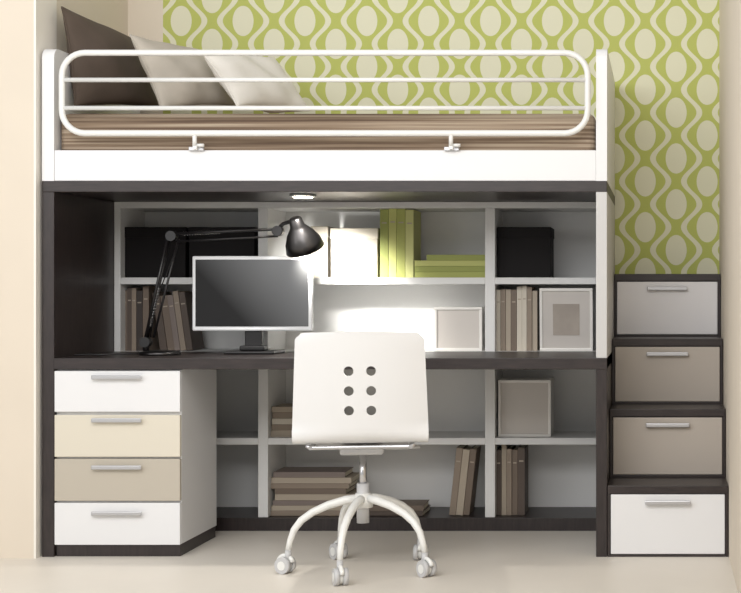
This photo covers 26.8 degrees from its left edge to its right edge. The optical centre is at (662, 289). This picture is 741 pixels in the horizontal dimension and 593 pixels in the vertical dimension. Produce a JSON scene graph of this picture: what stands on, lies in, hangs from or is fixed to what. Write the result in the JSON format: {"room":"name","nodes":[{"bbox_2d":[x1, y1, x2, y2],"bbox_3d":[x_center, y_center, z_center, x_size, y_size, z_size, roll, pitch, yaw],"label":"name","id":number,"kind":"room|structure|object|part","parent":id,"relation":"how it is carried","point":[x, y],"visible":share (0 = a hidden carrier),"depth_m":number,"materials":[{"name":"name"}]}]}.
{"room":"bedroom","nodes":[
{"label":"bedroom","id":0,"kind":"room"},
{"bbox_2d":[1,0,127,557],"bbox_3d":[-2.395,-0.404,6.060,0.120,2.800,0.980,0,0,0],"label":"wall","id":1,"kind":"structure","parent":0,"point":[17,16],"depth_m":5.57,"materials":[{"name":"beige paint"}]},
{"bbox_2d":[34,0,56,557],"bbox_3d":[-2.331,-0.404,5.665,0.008,2.800,0.190,0,0,0],"label":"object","id":2,"kind":"structure","parent":1,"relation":"attached to","point":[45,11],"depth_m":5.59,"materials":[{"name":"white paint"}]},
{"bbox_2d":[0,531,737,592],"bbox_3d":[-1.250,1.046,2.875,8.500,0.100,7.550,0,0,0],"label":"floor","id":3,"kind":"structure","parent":0,"point":[231,561],"depth_m":5.39,"materials":[{"name":"plastic"}]},
{"bbox_2d":[55,369,216,555],"bbox_3d":[-2.037,0.647,5.819,0.469,0.698,0.482,0,0,0],"label":"drawer pedestal","id":4,"kind":"object","parent":3,"relation":"on","point":[136,449],"visible":0.99,"depth_m":5.60,"materials":[{"name":"white paint"}]},
{"bbox_3d":[-2.037,0.873,5.599,0.469,0.157,0.042,0,0,0],"label":"drawer","id":5,"kind":"part","parent":4,"relation":"part of","materials":[{"name":"white paint"}]},
{"bbox_3d":[-2.037,0.709,5.599,0.469,0.157,0.042,0,0,0],"label":"drawer","id":6,"kind":"part","parent":4,"relation":"part of","materials":[{"name":"beige paint"}]},
{"bbox_3d":[-2.037,0.545,5.599,0.469,0.157,0.042,0,0,0],"label":"drawer","id":7,"kind":"part","parent":4,"relation":"part of","materials":[{"name":"beige paint"}]},
{"bbox_3d":[-2.037,0.379,5.599,0.469,0.153,0.042,0,0,0],"label":"drawer","id":8,"kind":"part","parent":4,"relation":"part of","materials":[{"name":"white paint"}]},
{"bbox_2d":[42,49,614,556],"bbox_3d":[-1.263,0.046,6.043,2.108,1.900,0.964,0,0,0],"label":"bed","id":9,"kind":"object","parent":3,"relation":"on","point":[81,188],"visible":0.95,"depth_m":5.60,"materials":[{"name":"white wood"}]},
{"bbox_3d":[-2.295,0.315,6.062,0.045,1.362,0.925,0,0,0],"label":"panel","id":10,"kind":"part","parent":9,"relation":"part of","materials":[{"name":"brown wood"}]},
{"bbox_3d":[-2.295,-0.655,6.062,0.045,0.497,0.925,0,0,0],"label":"headboard","id":11,"kind":"part","parent":9,"relation":"part of","materials":[{"name":"white paint"}]},
{"bbox_2d":[290,193,315,197],"bbox_3d":[-1.377,-0.359,5.740,0.100,0.013,0.100,0,0,0],"label":"recessed light","id":12,"kind":"object","parent":9,"relation":"attached to","point":[295,195],"depth_m":5.70,"materials":[{"name":"silver metal"}]},
{"bbox_3d":[-1.255,-0.705,5.582,1.974,0.373,0.044,0,0,0],"label":"guard rail","id":13,"kind":"part","parent":9,"relation":"part of","materials":[{"name":"white metal"}]},
{"bbox_2d":[61,114,595,149],"bbox_3d":[-1.261,-0.536,6.065,2.014,0.257,0.860,0,0,0],"label":"mattress","id":14,"kind":"object","parent":9,"relation":"on","point":[585,139],"visible":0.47,"depth_m":5.63,"materials":[{"name":"brown fabric"}]},
{"bbox_2d":[61,6,158,105],"bbox_3d":[-2.175,-0.887,5.970,0.171,0.381,0.574,0,0,11],"label":"pillow","id":15,"kind":"object","parent":14,"relation":"on","point":[82,33],"visible":0.73,"depth_m":5.82,"materials":[{"name":"brown fabric"}]},
{"bbox_2d":[129,34,235,110],"bbox_3d":[-1.884,-0.839,5.967,0.217,0.310,0.464,0,0,27],"label":"pillow","id":16,"kind":"object","parent":14,"relation":"on","point":[167,93],"visible":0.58,"depth_m":5.84,"materials":[{"name":"beige fabric"}]},
{"bbox_2d":[204,56,309,112],"bbox_3d":[-1.619,-0.831,5.970,0.240,0.274,0.463,0,0,27],"label":"pillow","id":17,"kind":"object","parent":14,"relation":"on","point":[241,93],"visible":0.74,"depth_m":5.87,"materials":[{"name":"white fabric"}]},
{"bbox_2d":[54,351,611,368],"bbox_3d":[-1.240,0.275,5.900,2.063,0.042,0.609,0,0,0],"label":"desk","id":18,"kind":"object","parent":9,"relation":"attached to","point":[187,359],"depth_m":5.60,"materials":[{"name":"black wood"}]},
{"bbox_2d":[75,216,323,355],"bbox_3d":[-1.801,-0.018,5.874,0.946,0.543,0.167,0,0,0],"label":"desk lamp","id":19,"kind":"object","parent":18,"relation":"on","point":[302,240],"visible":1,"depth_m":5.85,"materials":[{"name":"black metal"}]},
{"bbox_3d":[-1.764,-0.013,5.876,0.556,0.474,0.052,0,0,0],"label":"arm","id":20,"kind":"part","parent":19,"relation":"part of","materials":[{"name":"black plastic"}]},
{"bbox_2d":[279,216,323,257],"bbox_3d":[-1.408,-0.207,5.882,0.153,0.164,0.152,0,0,37],"label":"shade","id":21,"kind":"object","parent":19,"relation":"hanging from","point":[302,240],"depth_m":5.82,"materials":[{"name":"grey metal"}]},
{"bbox_2d":[192,256,312,353],"bbox_3d":[-1.632,0.059,6.000,0.476,0.389,0.180,0,0,0],"label":"computer monitor","id":22,"kind":"object","parent":18,"relation":"on","point":[253,295],"visible":1,"depth_m":5.96,"materials":[{"name":"white"}]},
{"bbox_3d":[-0.229,0.625,6.062,0.041,0.742,0.925,0,0,0],"label":"panel","id":23,"kind":"part","parent":9,"relation":"part of","materials":[{"name":"brown wood"}]},
{"bbox_3d":[-0.229,-0.056,6.062,0.041,0.620,0.925,0,0,0],"label":"panel","id":24,"kind":"part","parent":9,"relation":"part of","materials":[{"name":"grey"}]},
{"bbox_3d":[-0.229,-0.655,6.062,0.041,0.497,0.925,0,0,0],"label":"footboard","id":25,"kind":"part","parent":9,"relation":"part of","materials":[{"name":"white paint"}]},
{"bbox_2d":[114,202,595,530],"bbox_3d":[-1.261,0.316,6.362,2.020,1.361,0.315,0,0,0],"label":"bookshelf","id":26,"kind":"object","parent":3,"relation":"on","point":[462,404],"visible":0.44,"depth_m":6.51,"materials":[{"name":"white wood"}]},
{"bbox_2d":[125,286,161,350],"bbox_3d":[-2.203,0.119,6.343,0.116,0.271,0.169,0,0,0],"label":"books","id":27,"kind":"object","parent":26,"relation":"in","point":[138,301],"visible":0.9,"depth_m":6.26,"materials":[{"name":"brown paper"}]},
{"bbox_2d":[125,227,188,277],"bbox_3d":[-2.127,-0.157,6.360,0.275,0.211,0.200,0,0,0],"label":"storage box","id":28,"kind":"object","parent":26,"relation":"in","point":[144,246],"visible":0.69,"depth_m":6.26,"materials":[{"name":"black"}]},
{"bbox_2d":[152,291,203,350],"bbox_3d":[-2.047,0.128,6.343,0.170,0.251,0.168,0,0,0],"label":"books","id":29,"kind":"object","parent":26,"relation":"in","point":[175,332],"visible":0.81,"depth_m":6.26,"materials":[{"name":"brown paper"}]},
{"bbox_2d":[188,227,257,277],"bbox_3d":[-1.841,-0.157,6.360,0.279,0.211,0.200,0,0,0],"label":"storage box","id":30,"kind":"object","parent":26,"relation":"in","point":[237,247],"visible":0.56,"depth_m":6.26,"materials":[{"name":"black"}]},
{"bbox_2d":[271,404,292,436],"bbox_3d":[-1.534,0.549,6.345,0.205,0.126,0.186,0,0,0],"label":"book stack","id":31,"kind":"object","parent":26,"relation":"in","point":[282,414],"visible":0.46,"depth_m":6.25,"materials":[{"name":"beige paper"}]},
{"bbox_2d":[271,467,358,515],"bbox_3d":[-1.465,0.850,6.345,0.345,0.182,0.188,0,0,0],"label":"book stack","id":32,"kind":"object","parent":26,"relation":"on","point":[298,490],"visible":0.8,"depth_m":6.25,"materials":[{"name":"brown paper"}]},
{"bbox_2d":[310,226,333,277],"bbox_3d":[-1.439,-0.159,6.370,0.075,0.215,0.180,0,0,0],"label":"box","id":33,"kind":"object","parent":26,"relation":"in","point":[322,257],"visible":0.61,"depth_m":6.28,"materials":[{"name":"beige paint"}]},
{"bbox_2d":[330,228,379,277],"bbox_3d":[-1.289,-0.155,6.360,0.200,0.207,0.200,0,0,0],"label":"box","id":34,"kind":"object","parent":26,"relation":"in","point":[355,252],"visible":0.75,"depth_m":6.26,"materials":[{"name":"beige paint"}]},
{"bbox_2d":[369,500,430,515],"bbox_3d":[-1.111,0.920,6.345,0.234,0.042,0.187,0,0,0],"label":"book stack","id":35,"kind":"object","parent":26,"relation":"on","point":[421,507],"visible":0.56,"depth_m":6.25,"materials":[{"name":"brown paper"}]},
{"bbox_2d":[380,209,484,277],"bbox_3d":[-0.960,-0.197,6.354,0.440,0.290,0.192,0,0,0],"label":"books","id":36,"kind":"object","parent":26,"relation":"in","point":[400,229],"visible":0.9,"depth_m":6.26,"materials":[{"name":"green paper"}]},
{"bbox_2d":[434,307,484,350],"bbox_3d":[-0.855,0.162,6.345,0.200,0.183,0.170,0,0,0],"label":"picture frame","id":37,"kind":"object","parent":26,"relation":"in","point":[455,328],"visible":0.81,"depth_m":6.27,"materials":[{"name":"grey"}]},
{"bbox_2d":[449,445,480,515],"bbox_3d":[-0.835,0.799,6.341,0.114,0.284,0.164,0,0,0],"label":"books","id":38,"kind":"object","parent":26,"relation":"on","point":[467,458],"visible":0.94,"depth_m":6.26,"materials":[{"name":"brown paper"}]},
{"bbox_2d":[496,445,527,514],"bbox_3d":[-0.636,0.793,6.346,0.120,0.296,0.168,0,0,0],"label":"books","id":39,"kind":"object","parent":26,"relation":"on","point":[511,461],"visible":0.92,"depth_m":6.26,"materials":[{"name":"brown paper"}]},
{"bbox_2d":[497,286,539,350],"bbox_3d":[-0.611,0.118,6.345,0.172,0.272,0.170,0,0,0],"label":"books","id":40,"kind":"object","parent":26,"relation":"in","point":[518,312],"visible":1,"depth_m":6.27,"materials":[{"name":"beige paper"}]},
{"bbox_2d":[497,227,553,277],"bbox_3d":[-0.580,-0.157,6.360,0.225,0.211,0.200,0,0,0],"label":"storage box","id":41,"kind":"object","parent":26,"relation":"in","point":[523,252],"visible":1,"depth_m":6.26,"materials":[{"name":"black"}]},
{"bbox_2d":[498,378,553,436],"bbox_3d":[-0.578,0.494,6.345,0.221,0.237,0.170,0,0,0],"label":"box","id":42,"kind":"object","parent":26,"relation":"in","point":[525,405],"visible":1,"depth_m":6.27,"materials":[{"name":"grey"}]},
{"bbox_2d":[539,288,592,350],"bbox_3d":[-0.403,0.123,6.247,0.221,0.262,0.046,0,0,0],"label":"picture frame","id":43,"kind":"object","parent":26,"relation":"on","point":[566,314],"visible":1,"depth_m":6.24,"materials":[{"name":"white wood"}]},
{"bbox_2d":[274,331,436,585],"bbox_3d":[-1.074,0.568,5.313,0.580,0.856,0.574,0,0,0],"label":"swivel chair","id":44,"kind":"object","parent":3,"relation":"on","point":[400,419],"visible":1,"depth_m":5.14,"materials":[{"name":"white plastic"}]},
{"bbox_3d":[-1.058,0.552,5.321,0.389,0.048,0.300,0,0,-9],"label":"seat frame","id":45,"kind":"part","parent":44,"relation":"part of","materials":[{"name":"silver metal"}]},
{"bbox_2d":[608,274,727,556],"bbox_3d":[0.018,0.464,6.063,0.450,1.064,0.966,0,0,0],"label":"stairs","id":46,"kind":"structure","parent":3,"relation":"on","point":[668,486],"depth_m":5.85,"materials":[{"name":"brown wood"}]},
{"bbox_2d":[617,282,717,333],"bbox_3d":[0.018,0.076,6.351,0.426,0.223,0.042,0,0,0],"label":"drawer","id":47,"kind":"object","parent":46,"relation":"in","point":[642,307],"depth_m":6.35,"materials":[{"name":"white paint"}]},
{"bbox_2d":[615,347,719,401],"bbox_3d":[0.018,0.343,6.101,0.426,0.223,0.042,0,0,0],"label":"drawer","id":48,"kind":"object","parent":46,"relation":"in","point":[642,374],"depth_m":6.10,"materials":[{"name":"beige paint"}]},
{"bbox_2d":[613,417,721,474],"bbox_3d":[0.018,0.609,5.851,0.426,0.223,0.042,0,0,0],"label":"drawer","id":49,"kind":"object","parent":46,"relation":"in","point":[641,445],"depth_m":5.85,"materials":[{"name":"beige paint"}]},
{"bbox_2d":[611,494,724,553],"bbox_3d":[0.018,0.875,5.601,0.426,0.223,0.042,0,0,0],"label":"drawer","id":50,"kind":"object","parent":46,"relation":"in","point":[640,523],"depth_m":5.60,"materials":[{"name":"white paint"}]},
{"bbox_2d":[128,0,718,273],"bbox_3d":[-1.044,-0.404,6.600,2.781,2.800,0.100,0,0,0],"label":"wall","id":51,"kind":"structure","parent":0,"point":[664,54],"depth_m":6.55,"materials":[{"name":"green paper"}]},
{"bbox_2d":[719,0,740,592],"bbox_3d":[0.306,-0.404,4.325,0.120,2.800,4.450,0,0,0],"label":"wall","id":52,"kind":"structure","parent":0,"point":[729,10],"depth_m":5.39,"materials":[{"name":"beige paint"}]}
]}

